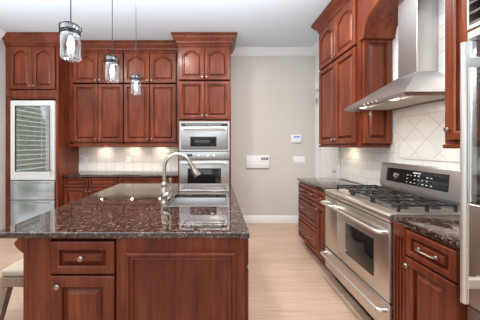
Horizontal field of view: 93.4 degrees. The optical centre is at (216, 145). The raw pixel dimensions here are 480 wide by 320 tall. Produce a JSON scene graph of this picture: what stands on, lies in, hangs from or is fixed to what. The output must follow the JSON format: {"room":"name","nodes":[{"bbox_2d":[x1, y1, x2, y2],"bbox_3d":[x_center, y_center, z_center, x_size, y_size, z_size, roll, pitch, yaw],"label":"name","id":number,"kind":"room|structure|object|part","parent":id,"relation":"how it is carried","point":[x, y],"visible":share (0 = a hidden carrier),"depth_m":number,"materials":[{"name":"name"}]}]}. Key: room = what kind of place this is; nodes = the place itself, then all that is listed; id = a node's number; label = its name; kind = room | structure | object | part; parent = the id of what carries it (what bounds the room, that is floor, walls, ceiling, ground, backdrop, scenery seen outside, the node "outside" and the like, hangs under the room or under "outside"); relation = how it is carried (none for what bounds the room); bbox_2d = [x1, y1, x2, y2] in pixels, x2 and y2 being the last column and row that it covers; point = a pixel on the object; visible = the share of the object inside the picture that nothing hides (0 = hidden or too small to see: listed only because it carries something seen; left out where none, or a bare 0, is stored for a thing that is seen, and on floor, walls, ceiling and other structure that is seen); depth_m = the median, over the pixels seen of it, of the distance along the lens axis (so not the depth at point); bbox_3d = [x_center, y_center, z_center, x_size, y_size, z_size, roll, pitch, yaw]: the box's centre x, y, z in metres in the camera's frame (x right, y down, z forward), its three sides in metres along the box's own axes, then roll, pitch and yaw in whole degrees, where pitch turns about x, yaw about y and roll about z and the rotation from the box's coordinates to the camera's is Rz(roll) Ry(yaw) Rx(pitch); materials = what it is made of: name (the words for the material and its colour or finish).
{"room":"kitchen","nodes":[
{"label":"kitchen","id":0,"kind":"room"},
{"bbox_2d":[0,39,5,229],"bbox_3d":[-3.355,-0.175,0.502,0.150,3.090,7.005,0,0,0],"label":"wall","id":1,"kind":"structure","parent":0,"point":[2,45],"depth_m":3.44,"materials":[{"name":"grey paint"}]},
{"bbox_2d":[0,29,5,39],"bbox_3d":[-3.229,-1.662,0.200,0.100,0.114,6.400,0,0,0],"label":"trim","id":2,"kind":"structure","parent":1,"relation":"attached to","point":[2,33],"depth_m":3.37,"materials":[{"name":"white paint"}]},
{"bbox_2d":[0,0,330,46],"bbox_3d":[-0.765,-1.780,0.578,5.330,0.120,7.155,0,0,0],"label":"ceiling","id":3,"kind":"structure","parent":0,"point":[257,23],"depth_m":3.04,"materials":[{"name":"white paint"}]},
{"bbox_2d":[59,0,81,61],"bbox_3d":[-0.879,-1.118,1.353,0.109,1.200,0.109,0,0,45],"label":"pendant lamp","id":4,"kind":"object","parent":3,"relation":"hanging from","point":[70,25],"visible":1,"depth_m":1.34,"materials":[{"name":"clear glass"}]},
{"bbox_3d":[-0.879,-0.735,1.353,0.093,0.027,0.093,0,0,0],"label":"lid","id":5,"kind":"part","parent":4,"relation":"part of","materials":[{"name":"silver metal"}]},
{"bbox_2d":[60,24,80,61],"bbox_3d":[-0.879,-0.619,1.353,0.109,0.203,0.109,0,0,0],"label":"glass jar","id":6,"kind":"object","parent":4,"relation":"on","point":[71,27],"depth_m":1.34,"materials":[{"name":"clear glass"}]},
{"bbox_2d":[68,25,73,36],"bbox_3d":[-0.879,-0.690,1.353,0.028,0.062,0.027,0,0,0],"label":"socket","id":7,"kind":"object","parent":4,"relation":"attached to","point":[70,33],"depth_m":1.34,"materials":[{"name":"silver metal"}]},
{"bbox_3d":[-0.879,-0.610,1.353,0.040,0.097,0.039,0,0,0],"label":"bulb","id":8,"kind":"part","parent":4,"relation":"part of","materials":[{"name":"white glass"}]},
{"bbox_2d":[104,0,119,82],"bbox_3d":[-0.879,-1.138,1.889,0.109,1.200,0.109,0,0,45],"label":"pendant lamp","id":9,"kind":"object","parent":3,"relation":"hanging from","point":[111,58],"visible":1,"depth_m":1.88,"materials":[{"name":"white"}]},
{"bbox_2d":[105,56,118,82],"bbox_3d":[-0.879,-0.639,1.889,0.109,0.203,0.109,0,0,0],"label":"glass jar","id":10,"kind":"object","parent":9,"relation":"on","point":[111,58],"depth_m":1.88,"materials":[{"name":"clear glass"}]},
{"bbox_3d":[-0.879,-0.755,1.889,0.093,0.027,0.093,0,0,0],"label":"lid","id":11,"kind":"part","parent":9,"relation":"part of","materials":[{"name":"silver metal"}]},
{"bbox_3d":[-0.879,-1.235,1.889,0.006,0.950,0.006,0,0,0],"label":"cord","id":12,"kind":"part","parent":9,"relation":"part of","materials":[{"name":"grey metal"}]},
{"bbox_3d":[-0.879,-0.630,1.889,0.040,0.097,0.039,0,0,0],"label":"bulb","id":13,"kind":"part","parent":9,"relation":"part of","materials":[{"name":"white glass"}]},
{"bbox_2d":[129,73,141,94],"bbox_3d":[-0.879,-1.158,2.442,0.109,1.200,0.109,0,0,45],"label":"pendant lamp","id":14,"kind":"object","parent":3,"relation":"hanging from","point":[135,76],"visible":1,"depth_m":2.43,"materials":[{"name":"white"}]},
{"bbox_2d":[0,223,371,319],"bbox_3d":[-0.765,1.420,0.578,5.330,0.100,7.155,0,0,0],"label":"floor","id":15,"kind":"structure","parent":0,"point":[287,280],"depth_m":2.24,"materials":[{"name":"brown wood"}]},
{"bbox_2d":[0,259,22,319],"bbox_3d":[-1.359,1.129,1.830,0.476,0.482,0.504,0,0,0],"label":"stool","id":16,"kind":"object","parent":15,"relation":"on","point":[12,276],"visible":0.2,"depth_m":1.60,"materials":[{"name":"beige fabric"}]},
{"bbox_3d":[-1.546,1.190,1.619,0.103,0.361,0.083,0,0,0],"label":"leg","id":17,"kind":"part","parent":16,"relation":"part of","materials":[{"name":"brown wood"}]},
{"bbox_2d":[1,259,22,275],"bbox_3d":[-1.345,0.913,1.830,0.410,0.050,0.450,0,0,0],"label":"cushion","id":18,"kind":"object","parent":16,"relation":"on","point":[16,269],"depth_m":1.61,"materials":[{"name":"beige fabric"}]},
{"bbox_2d":[10,101,55,225],"bbox_3d":[-2.835,0.335,3.679,0.682,2.070,0.539,0,0,0],"label":"refrigerator","id":19,"kind":"object","parent":15,"relation":"on","point":[33,123],"visible":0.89,"depth_m":3.46,"materials":[{"name":"grey metal"}]},
{"bbox_3d":[-2.835,0.865,3.432,0.562,0.018,0.045,0,0,0],"label":"handle","id":20,"kind":"part","parent":19,"relation":"part of","materials":[{"name":"silver metal"}]},
{"bbox_3d":[-2.835,0.560,3.432,0.562,0.018,0.045,0,0,0],"label":"handle","id":21,"kind":"part","parent":19,"relation":"part of","materials":[{"name":"silver metal"}]},
{"bbox_3d":[-2.837,-0.113,3.469,0.517,0.998,0.006,0,0,0],"label":"glass pane","id":22,"kind":"part","parent":19,"relation":"part of","materials":[{"name":"clear glass"}]},
{"bbox_3d":[-2.835,1.048,3.475,0.674,0.425,0.043,0,0,0],"label":"freezer drawer","id":23,"kind":"part","parent":19,"relation":"part of","materials":[{"name":"silver metal"}]},
{"bbox_3d":[-2.835,0.677,3.475,0.674,0.295,0.043,0,0,0],"label":"freezer drawer","id":24,"kind":"part","parent":19,"relation":"part of","materials":[{"name":"silver metal"}]},
{"bbox_3d":[-2.835,-0.089,3.475,0.674,1.218,0.043,0,0,0],"label":"glass door","id":25,"kind":"part","parent":19,"relation":"part of","materials":[{"name":"silver metal"}]},
{"bbox_3d":[-2.531,-0.080,3.436,0.024,1.100,0.038,0,0,0],"label":"handle","id":26,"kind":"part","parent":19,"relation":"part of","materials":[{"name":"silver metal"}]},
{"bbox_2d":[2,32,77,227],"bbox_3d":[-2.817,-0.172,3.688,0.905,3.084,0.600,0,0,0],"label":"tall cabinet","id":27,"kind":"object","parent":15,"relation":"on","point":[36,70],"visible":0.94,"depth_m":3.48,"materials":[{"name":"brown wood"}]},
{"bbox_3d":[-3.017,-1.200,3.466,0.341,0.647,0.026,0,0,0],"label":"door","id":28,"kind":"part","parent":27,"relation":"part of","materials":[{"name":"brown wood"}]},
{"bbox_3d":[-2.859,-0.800,3.472,0.798,0.109,0.012,0,0,0],"label":"rail","id":29,"kind":"part","parent":27,"relation":"part of","materials":[{"name":"brown wood"}]},
{"bbox_3d":[-2.817,-1.628,3.683,0.905,0.172,0.590,0,0,0],"label":"crown moulding","id":30,"kind":"part","parent":27,"relation":"part of","materials":[{"name":"brown wood"}]},
{"bbox_3d":[-2.666,-1.200,3.466,0.340,0.647,0.026,0,0,0],"label":"door","id":31,"kind":"part","parent":27,"relation":"part of","materials":[{"name":"brown wood"}]},
{"bbox_2d":[64,177,118,204],"bbox_3d":[-2.011,0.931,3.768,0.883,0.878,0.443,0,0,0],"label":"base cabinet","id":32,"kind":"object","parent":15,"relation":"on","point":[75,188],"visible":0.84,"depth_m":3.58,"materials":[{"name":"brown wood"}]},
{"bbox_3d":[-2.245,0.578,3.587,0.390,0.140,0.026,0,0,0],"label":"drawer","id":33,"kind":"part","parent":32,"relation":"part of","materials":[{"name":"brown wood"}]},
{"bbox_3d":[-2.245,0.955,3.587,0.390,0.590,0.026,0,0,0],"label":"door","id":34,"kind":"part","parent":32,"relation":"part of","materials":[{"name":"brown wood"}]},
{"bbox_3d":[-1.810,0.955,3.587,0.460,0.590,0.026,0,0,0],"label":"door","id":35,"kind":"part","parent":32,"relation":"part of","materials":[{"name":"brown wood"}]},
{"bbox_3d":[-1.810,0.578,3.587,0.460,0.140,0.026,0,0,0],"label":"drawer","id":36,"kind":"part","parent":32,"relation":"part of","materials":[{"name":"brown wood"}]},
{"bbox_2d":[14,238,247,319],"bbox_3d":[-0.438,0.930,1.931,1.292,0.880,1.538,0,0,0],"label":"base cabinet","id":37,"kind":"object","parent":15,"relation":"on","point":[64,278],"visible":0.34,"depth_m":1.20,"materials":[{"name":"brown wood"}]},
{"bbox_3d":[-0.961,0.931,1.206,0.150,0.878,0.018,0,0,0],"label":"corner post","id":38,"kind":"part","parent":37,"relation":"part of","materials":[{"name":"brown wood"}]},
{"bbox_3d":[-0.714,0.593,1.202,0.336,0.170,0.026,0,0,0],"label":"drawer","id":39,"kind":"part","parent":37,"relation":"part of","materials":[{"name":"brown wood"}]},
{"bbox_3d":[-0.714,1.000,1.202,0.336,0.620,0.026,0,0,0],"label":"door","id":40,"kind":"part","parent":37,"relation":"part of","materials":[{"name":"brown wood"}]},
{"bbox_2d":[0,184,249,237],"bbox_3d":[-0.504,0.472,1.961,1.352,0.033,1.550,0,0,0],"label":"countertop","id":41,"kind":"structure","parent":37,"relation":"on","point":[120,210],"depth_m":1.46,"materials":[{"name":"brown stone"}]},
{"bbox_2d":[160,152,199,203],"bbox_3d":[-0.294,0.254,1.802,0.324,0.404,0.080,0,0,0],"label":"faucet","id":42,"kind":"object","parent":41,"relation":"on","point":[165,195],"visible":1,"depth_m":1.79,"materials":[{"name":"silver metal"}]},
{"bbox_3d":[-0.393,0.338,1.790,0.077,0.175,0.057,0,0,18],"label":"lever","id":43,"kind":"part","parent":42,"relation":"part of","materials":[{"name":"silver metal"}]},
{"bbox_3d":[-0.322,0.181,1.810,0.233,0.259,0.031,0,0,0],"label":"spout","id":44,"kind":"part","parent":42,"relation":"part of","materials":[{"name":"silver metal"}]},
{"bbox_2d":[165,194,228,205],"bbox_3d":[-0.151,0.572,1.925,0.513,0.236,0.460,0,0,0],"label":"sink","id":45,"kind":"object","parent":41,"relation":"in","point":[178,201],"visible":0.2,"depth_m":2.13,"materials":[{"name":"silver metal"}]},
{"bbox_3d":[-0.151,0.590,1.925,0.513,0.200,0.460,0,0,0],"label":"bowl","id":46,"kind":"part","parent":45,"relation":"part of","materials":[{"name":"silver metal"}]},
{"bbox_3d":[-0.193,0.907,1.191,0.586,0.686,0.019,0,0,0],"label":"panel moulding","id":47,"kind":"part","parent":37,"relation":"part of","materials":[{"name":"brown wood"}]},
{"bbox_3d":[-0.195,0.931,1.208,0.687,0.878,0.014,0,0,0],"label":"panel","id":48,"kind":"part","parent":37,"relation":"part of","materials":[{"name":"brown wood"}]},
{"bbox_3d":[0.164,0.590,1.480,0.026,0.160,0.440,0,0,0],"label":"drawer","id":49,"kind":"part","parent":37,"relation":"part of","materials":[{"name":"brown wood"}]},
{"bbox_3d":[0.164,0.970,1.480,0.026,0.560,0.440,0,0,0],"label":"door","id":50,"kind":"part","parent":37,"relation":"part of","materials":[{"name":"brown wood"}]},
{"bbox_2d":[119,177,177,183],"bbox_3d":[-1.087,0.931,3.768,0.961,0.878,0.443,0,0,0],"label":"base cabinet","id":51,"kind":"object","parent":15,"relation":"on","point":[122,180],"visible":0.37,"depth_m":3.58,"materials":[{"name":"brown wood"}]},
{"bbox_2d":[62,172,177,176],"bbox_3d":[-1.530,0.473,3.773,1.845,0.034,0.437,0,0,0],"label":"countertop","id":52,"kind":"structure","parent":51,"relation":"on","point":[76,174],"depth_m":3.60,"materials":[{"name":"brown stone"}]},
{"bbox_3d":[-1.343,0.578,3.587,0.435,0.140,0.026,0,0,0],"label":"drawer","id":53,"kind":"part","parent":51,"relation":"part of","materials":[{"name":"brown wood"}]},
{"bbox_3d":[-0.870,0.578,3.587,0.490,0.140,0.026,0,0,0],"label":"drawer","id":54,"kind":"part","parent":51,"relation":"part of","materials":[{"name":"brown wood"}]},
{"bbox_2d":[171,32,236,183],"bbox_3d":[-0.194,-0.172,3.696,0.999,3.084,0.614,0,0,0],"label":"tall cabinet","id":55,"kind":"object","parent":15,"relation":"on","point":[204,58],"visible":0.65,"depth_m":3.46,"materials":[{"name":"brown wood"}]},
{"bbox_3d":[-0.390,-0.705,3.466,0.386,0.580,0.026,0,0,0],"label":"door","id":56,"kind":"part","parent":55,"relation":"part of","materials":[{"name":"brown wood"}]},
{"bbox_3d":[-0.390,-1.268,3.466,0.386,0.495,0.026,0,0,0],"label":"door","id":57,"kind":"part","parent":55,"relation":"part of","materials":[{"name":"brown wood"}]},
{"bbox_3d":[-0.194,-1.628,3.683,0.999,0.172,0.590,0,0,0],"label":"crown moulding","id":58,"kind":"part","parent":55,"relation":"part of","materials":[{"name":"brown wood"}]},
{"bbox_2d":[179,151,229,183],"bbox_3d":[-0.194,0.452,3.660,0.772,0.717,0.557,0,0,0],"label":"wall oven","id":59,"kind":"object","parent":55,"relation":"in","point":[213,166],"visible":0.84,"depth_m":3.44,"materials":[{"name":"silver metal"}]},
{"bbox_3d":[-0.194,0.260,3.411,0.692,0.024,0.058,0,0,0],"label":"handle","id":60,"kind":"part","parent":59,"relation":"part of","materials":[{"name":"silver metal"}]},
{"bbox_3d":[-0.194,0.151,3.464,0.772,0.116,0.027,0,0,0],"label":"control panel","id":61,"kind":"part","parent":59,"relation":"part of","materials":[{"name":"silver metal"}]},
{"bbox_2d":[179,121,229,150],"bbox_3d":[-0.194,-0.149,3.659,0.772,0.462,0.539,0,0,0],"label":"microwave oven","id":62,"kind":"object","parent":55,"relation":"in","point":[193,135],"visible":1,"depth_m":3.44,"materials":[{"name":"silver metal"}]},
{"bbox_3d":[-0.194,-0.124,3.458,0.706,0.348,0.036,0,0,0],"label":"door","id":63,"kind":"part","parent":62,"relation":"part of","materials":[{"name":"silver metal"}]},
{"bbox_3d":[-0.194,-0.263,3.416,0.652,0.022,0.052,0,0,0],"label":"handle","id":64,"kind":"part","parent":62,"relation":"part of","materials":[{"name":"silver metal"}]},
{"bbox_3d":[0.003,-0.705,3.466,0.386,0.580,0.026,0,0,0],"label":"door","id":65,"kind":"part","parent":55,"relation":"part of","materials":[{"name":"brown wood"}]},
{"bbox_3d":[0.003,-1.268,3.466,0.386,0.495,0.026,0,0,0],"label":"door","id":66,"kind":"part","parent":55,"relation":"part of","materials":[{"name":"brown wood"}]},
{"bbox_2d":[298,182,335,276],"bbox_3d":[1.423,0.930,2.767,0.628,0.879,0.826,0,0,0],"label":"base cabinet","id":67,"kind":"object","parent":15,"relation":"on","point":[311,216],"visible":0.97,"depth_m":2.71,"materials":[{"name":"brown wood"}]},
{"bbox_3d":[1.157,1.107,2.873,0.026,0.289,0.589,0,0,0],"label":"drawer","id":68,"kind":"part","parent":67,"relation":"part of","materials":[{"name":"brown wood"}]},
{"bbox_3d":[1.157,0.582,2.873,0.026,0.147,0.589,0,0,0],"label":"drawer","id":69,"kind":"part","parent":67,"relation":"part of","materials":[{"name":"brown wood"}]},
{"bbox_3d":[1.157,0.809,2.873,0.026,0.282,0.589,0,0,0],"label":"drawer","id":70,"kind":"part","parent":67,"relation":"part of","materials":[{"name":"brown wood"}]},
{"bbox_3d":[1.157,0.582,2.466,0.026,0.147,0.209,0,0,0],"label":"drawer","id":71,"kind":"part","parent":67,"relation":"part of","materials":[{"name":"brown wood"}]},
{"bbox_3d":[1.157,0.960,2.466,0.026,0.584,0.209,0,0,0],"label":"door","id":72,"kind":"part","parent":67,"relation":"part of","materials":[{"name":"brown wood"}]},
{"bbox_2d":[297,178,373,191],"bbox_3d":[1.441,0.473,2.789,0.592,0.034,0.871,0,0,0],"label":"countertop","id":73,"kind":"structure","parent":67,"relation":"on","point":[322,184],"depth_m":2.81,"materials":[{"name":"brown stone"}]},
{"bbox_2d":[320,162,459,319],"bbox_3d":[1.396,0.766,1.910,0.681,1.207,0.880,0,0,0],"label":"range","id":74,"kind":"object","parent":15,"relation":"on","point":[358,251],"visible":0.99,"depth_m":1.74,"materials":[{"name":"silver metal"}]},
{"bbox_3d":[1.093,0.575,2.231,0.073,0.025,0.208,0,0,0],"label":"handle","id":75,"kind":"part","parent":74,"relation":"part of","materials":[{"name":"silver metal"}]},
{"bbox_3d":[1.145,0.773,2.231,0.033,0.523,0.231,0,0,0],"label":"oven door","id":76,"kind":"part","parent":74,"relation":"part of","materials":[{"name":"silver metal"}]},
{"bbox_3d":[1.093,1.095,1.910,0.073,0.025,0.849,0,0,0],"label":"handle","id":77,"kind":"part","parent":74,"relation":"part of","materials":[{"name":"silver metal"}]},
{"bbox_3d":[1.145,1.147,1.910,0.033,0.197,0.872,0,0,0],"label":"storage drawer","id":78,"kind":"part","parent":74,"relation":"part of","materials":[{"name":"silver metal"}]},
{"bbox_3d":[1.093,0.575,1.792,0.073,0.025,0.612,0,0,0],"label":"handle","id":79,"kind":"part","parent":74,"relation":"part of","materials":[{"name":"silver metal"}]},
{"bbox_3d":[1.145,0.773,1.792,0.033,0.523,0.635,0,0,0],"label":"oven door","id":80,"kind":"part","parent":74,"relation":"part of","materials":[{"name":"silver metal"}]},
{"bbox_2d":[325,189,459,222],"bbox_3d":[1.431,0.475,1.910,0.613,0.058,0.880,0,0,0],"label":"cooktop","id":81,"kind":"object","parent":74,"relation":"in","point":[381,211],"depth_m":1.65,"materials":[{"name":"silver metal"}]},
{"bbox_3d":[1.332,0.434,1.640,0.102,0.025,0.104,0,0,0],"label":"burner","id":82,"kind":"part","parent":74,"relation":"part of","materials":[{"name":"black metal"}]},
{"bbox_3d":[1.687,0.306,1.867,0.096,0.286,0.795,0,0,0],"label":"control panel","id":83,"kind":"part","parent":74,"relation":"part of","materials":[{"name":"silver metal"}]},
{"bbox_2d":[393,222,469,319],"bbox_3d":[1.423,0.930,1.272,0.628,0.879,0.388,0,0,0],"label":"base cabinet","id":84,"kind":"object","parent":15,"relation":"on","point":[426,269],"visible":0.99,"depth_m":1.25,"materials":[{"name":"brown wood"}]},
{"bbox_2d":[393,216,459,247],"bbox_3d":[1.441,0.473,1.271,0.592,0.034,0.390,0,0,0],"label":"countertop","id":85,"kind":"structure","parent":84,"relation":"on","point":[445,229],"depth_m":1.29,"materials":[{"name":"brown stone"}]},
{"bbox_3d":[1.127,0.583,1.224,0.036,0.019,0.120,0,0,0],"label":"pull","id":86,"kind":"part","parent":84,"relation":"part of","materials":[{"name":"grey metal"}]},
{"bbox_3d":[1.157,0.583,1.226,0.026,0.150,0.287,0,0,0],"label":"drawer","id":87,"kind":"part","parent":84,"relation":"part of","materials":[{"name":"brown wood"}]},
{"bbox_3d":[1.157,0.961,1.226,0.026,0.582,0.287,0,0,0],"label":"door","id":88,"kind":"part","parent":84,"relation":"part of","materials":[{"name":"brown wood"}]},
{"bbox_2d":[460,0,479,319],"bbox_3d":[1.421,0.305,0.611,0.627,2.130,0.910,0,0,0],"label":"refrigerator","id":89,"kind":"object","parent":15,"relation":"on","point":[470,50],"visible":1,"depth_m":1.03,"materials":[{"name":"grey metal"}]},
{"bbox_3d":[1.202,-0.651,0.611,0.043,0.213,0.902,0,0,0],"label":"grille frame","id":90,"kind":"part","parent":89,"relation":"part of","materials":[{"name":"silver metal"}]},
{"bbox_3d":[1.202,0.105,0.611,0.043,1.280,0.902,0,0,0],"label":"glass door","id":91,"kind":"part","parent":89,"relation":"part of","materials":[{"name":"silver metal"}]},
{"bbox_3d":[1.202,1.008,0.611,0.043,0.505,0.902,0,0,0],"label":"freezer drawer","id":92,"kind":"part","parent":89,"relation":"part of","materials":[{"name":"silver metal"}]},
{"bbox_2d":[78,56,314,214],"bbox_3d":[-0.765,-0.175,4.080,5.330,3.090,0.150,0,0,0],"label":"wall","id":93,"kind":"structure","parent":0,"point":[273,97],"depth_m":4.00,"materials":[{"name":"grey paint"}]},
{"bbox_2d":[69,40,123,146],"bbox_3d":[-1.999,-0.850,3.818,0.908,1.729,0.347,0,0,0],"label":"upper cabinet","id":94,"kind":"object","parent":93,"relation":"attached to","point":[96,105],"visible":0.88,"depth_m":3.71,"materials":[{"name":"brown wood"}]},
{"bbox_3d":[-2.175,-0.542,3.722,0.405,0.955,0.026,0,0,0],"label":"door","id":95,"kind":"part","parent":94,"relation":"part of","materials":[{"name":"brown wood"}]},
{"bbox_3d":[-2.175,-1.288,3.722,0.405,0.490,0.026,0,0,0],"label":"door","id":96,"kind":"part","parent":94,"relation":"part of","materials":[{"name":"brown wood"}]},
{"bbox_3d":[-1.999,0.000,3.743,0.908,0.030,0.044,0,0,0],"label":"light rail","id":97,"kind":"part","parent":94,"relation":"part of","materials":[{"name":"brown wood"}]},
{"bbox_3d":[-1.999,-1.628,3.690,0.908,0.172,0.090,0,0,0],"label":"crown moulding","id":98,"kind":"part","parent":94,"relation":"part of","materials":[{"name":"brown wood"}]},
{"bbox_3d":[-1.758,-0.542,3.722,0.409,0.955,0.026,0,0,0],"label":"door","id":99,"kind":"part","parent":94,"relation":"part of","materials":[{"name":"brown wood"}]},
{"bbox_3d":[-1.758,-1.288,3.722,0.409,0.490,0.026,0,0,0],"label":"door","id":100,"kind":"part","parent":94,"relation":"part of","materials":[{"name":"brown wood"}]},
{"bbox_2d":[79,147,177,171],"bbox_3d":[-1.530,0.113,3.999,1.840,0.685,0.012,0,0,0],"label":"backsplash","id":101,"kind":"structure","parent":93,"relation":"attached to","point":[100,159],"depth_m":3.99,"materials":[{"name":"beige tile"}]},
{"bbox_2d":[122,40,177,146],"bbox_3d":[-1.075,-0.850,3.818,0.936,1.729,0.347,0,0,0],"label":"upper cabinet","id":102,"kind":"object","parent":93,"relation":"attached to","point":[150,117],"visible":0.94,"depth_m":3.71,"materials":[{"name":"brown wood"}]},
{"bbox_3d":[-1.326,-0.542,3.722,0.418,0.955,0.026,0,0,0],"label":"door","id":103,"kind":"part","parent":102,"relation":"part of","materials":[{"name":"brown wood"}]},
{"bbox_3d":[-1.326,-1.288,3.722,0.418,0.490,0.026,0,0,0],"label":"door","id":104,"kind":"part","parent":102,"relation":"part of","materials":[{"name":"brown wood"}]},
{"bbox_3d":[-1.075,-1.628,3.690,0.936,0.172,0.090,0,0,0],"label":"crown moulding","id":105,"kind":"part","parent":102,"relation":"part of","materials":[{"name":"brown wood"}]},
{"bbox_3d":[-1.075,0.000,3.743,0.936,0.030,0.044,0,0,0],"label":"light rail","id":106,"kind":"part","parent":102,"relation":"part of","materials":[{"name":"brown wood"}]},
{"bbox_3d":[-0.892,-0.542,3.722,0.430,0.955,0.026,0,0,0],"label":"door","id":107,"kind":"part","parent":102,"relation":"part of","materials":[{"name":"brown wood"}]},
{"bbox_3d":[-0.892,-1.288,3.722,0.430,0.490,0.026,0,0,0],"label":"door","id":108,"kind":"part","parent":102,"relation":"part of","materials":[{"name":"brown wood"}]},
{"bbox_2d":[246,156,268,167],"bbox_3d":[0.722,0.282,3.986,0.410,0.220,0.038,0,0,0],"label":"panel","id":109,"kind":"object","parent":93,"relation":"attached to","point":[251,161],"visible":1,"depth_m":3.97,"materials":[{"name":"white plastic"}]},
{"bbox_2d":[243,215,297,222],"bbox_3d":[0.987,1.302,3.997,1.524,0.135,0.015,0,0,0],"label":"baseboard","id":110,"kind":"structure","parent":93,"relation":"attached to","point":[248,218],"depth_m":3.99,"materials":[{"name":"white paint"}]},
{"bbox_2d":[231,40,318,55],"bbox_3d":[0.987,-1.662,3.637,1.524,0.114,0.734,0,0,0],"label":"trim","id":111,"kind":"structure","parent":93,"relation":"attached to","point":[314,50],"depth_m":3.95,"materials":[{"name":"white paint"}]},
{"bbox_2d":[291,135,300,142],"bbox_3d":[1.407,-0.127,3.989,0.176,0.140,0.032,0,0,0],"label":"thermostat","id":112,"kind":"object","parent":93,"relation":"attached to","point":[294,138],"visible":1,"depth_m":3.97,"materials":[{"name":"white plastic"}]},
{"bbox_2d":[293,156,304,162],"bbox_3d":[1.455,0.240,3.998,0.195,0.106,0.012,0,0,0],"label":"light switch","id":113,"kind":"object","parent":93,"relation":"attached to","point":[296,159],"visible":1,"depth_m":3.99,"materials":[{"name":"white plastic"}]},
{"bbox_2d":[315,53,363,184],"bbox_3d":[1.825,-0.175,0.502,0.150,3.090,7.005,0,0,0],"label":"wall","id":114,"kind":"structure","parent":0,"point":[317,71],"depth_m":3.92,"materials":[{"name":"white paint"}]},
{"bbox_2d":[315,82,318,90],"bbox_3d":[1.730,-1.030,3.900,0.040,0.130,0.100,0,0,0],"label":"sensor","id":115,"kind":"object","parent":114,"relation":"attached to","point":[317,83],"visible":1,"depth_m":3.86,"materials":[{"name":"white plastic"}]},
{"bbox_2d":[315,96,339,177],"bbox_3d":[1.732,0.265,3.555,0.034,2.210,0.760,0,0,0],"label":"trim","id":116,"kind":"structure","parent":114,"relation":"attached to","point":[316,98],"depth_m":3.84,"materials":[{"name":"white paint"}]},
{"bbox_2d":[321,147,335,177],"bbox_3d":[1.767,0.317,3.555,0.106,2.087,0.564,0,0,0],"label":"door","id":117,"kind":"structure","parent":114,"relation":"in","point":[328,154],"depth_m":3.58,"materials":[{"name":"white paint"}]},
{"bbox_3d":[1.776,-0.145,3.667,0.009,0.870,0.165,0,0,0],"label":"panel","id":118,"kind":"part","parent":117,"relation":"part of","materials":[{"name":"white paint"}]},
{"bbox_3d":[1.776,0.795,3.667,0.009,0.750,0.165,0,0,0],"label":"panel","id":119,"kind":"part","parent":117,"relation":"part of","materials":[{"name":"white paint"}]},
{"bbox_3d":[1.776,-0.145,3.442,0.009,0.870,0.165,0,0,0],"label":"panel","id":120,"kind":"part","parent":117,"relation":"part of","materials":[{"name":"white paint"}]},
{"bbox_2d":[311,0,391,147],"bbox_3d":[1.541,-0.850,2.716,0.392,1.729,0.998,0,0,0],"label":"upper cabinet","id":121,"kind":"object","parent":114,"relation":"attached to","point":[351,69],"visible":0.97,"depth_m":2.40,"materials":[{"name":"brown wood"}]},
{"bbox_3d":[1.422,-0.523,2.907,0.026,0.993,0.412,0,0,0],"label":"door","id":122,"kind":"part","parent":121,"relation":"part of","materials":[{"name":"brown wood"}]},
{"bbox_3d":[1.422,-1.288,2.907,0.026,0.490,0.412,0,0,0],"label":"door","id":123,"kind":"part","parent":121,"relation":"part of","materials":[{"name":"brown wood"}]},
{"bbox_3d":[1.541,-1.628,2.729,0.392,0.172,0.971,0,0,0],"label":"crown moulding","id":124,"kind":"part","parent":121,"relation":"part of","materials":[{"name":"brown wood"}]},
{"bbox_3d":[1.422,-0.523,2.499,0.026,0.993,0.388,0,0,0],"label":"door","id":125,"kind":"part","parent":121,"relation":"part of","materials":[{"name":"brown wood"}]},
{"bbox_3d":[1.422,-1.288,2.499,0.026,0.490,0.388,0,0,0],"label":"door","id":126,"kind":"part","parent":121,"relation":"part of","materials":[{"name":"brown wood"}]},
{"bbox_3d":[1.574,0.000,2.689,0.306,0.030,0.896,0,0,0],"label":"light rail","id":127,"kind":"part","parent":121,"relation":"part of","materials":[{"name":"brown wood"}]},
{"bbox_3d":[1.586,-0.548,2.229,0.278,1.043,0.026,0,0,0],"label":"panel","id":128,"kind":"part","parent":121,"relation":"part of","materials":[{"name":"brown wood"}]},
{"bbox_2d":[359,0,398,40],"bbox_3d":[1.541,-1.382,1.829,0.392,0.664,0.825,0,0,0],"label":"valance","id":129,"kind":"object","parent":114,"relation":"attached to","point":[379,18],"visible":0.97,"depth_m":2.15,"materials":[{"name":"brown wood"}]},
{"bbox_2d":[345,0,444,111],"bbox_3d":[1.510,-0.802,1.911,0.453,0.911,0.727,0,0,0],"label":"range hood","id":130,"kind":"object","parent":114,"relation":"attached to","point":[419,82],"visible":0.98,"depth_m":1.76,"materials":[{"name":"silver metal"}]},
{"bbox_2d":[341,0,459,185],"bbox_3d":[1.744,-0.631,2.118,0.012,2.173,2.085,0,0,0],"label":"backsplash","id":131,"kind":"structure","parent":114,"relation":"attached to","point":[358,165],"depth_m":2.22,"materials":[{"name":"white tile"}]},
{"bbox_2d":[397,109,459,162],"bbox_3d":[1.734,-0.080,1.830,0.007,0.400,0.660,0,0,0],"label":"backsplash","id":132,"kind":"structure","parent":114,"relation":"attached to","point":[420,137],"depth_m":1.88,"materials":[{"name":"white tile"}]},
{"bbox_2d":[442,0,471,148],"bbox_3d":[1.541,-0.850,1.248,0.392,1.729,0.340,0,0,0],"label":"upper cabinet","id":133,"kind":"object","parent":114,"relation":"attached to","point":[456,32],"visible":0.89,"depth_m":1.34,"materials":[{"name":"brown wood"}]},
{"bbox_3d":[1.574,0.000,1.248,0.306,0.030,0.340,0,0,0],"label":"light rail","id":134,"kind":"part","parent":133,"relation":"part of","materials":[{"name":"brown wood"}]}
]}

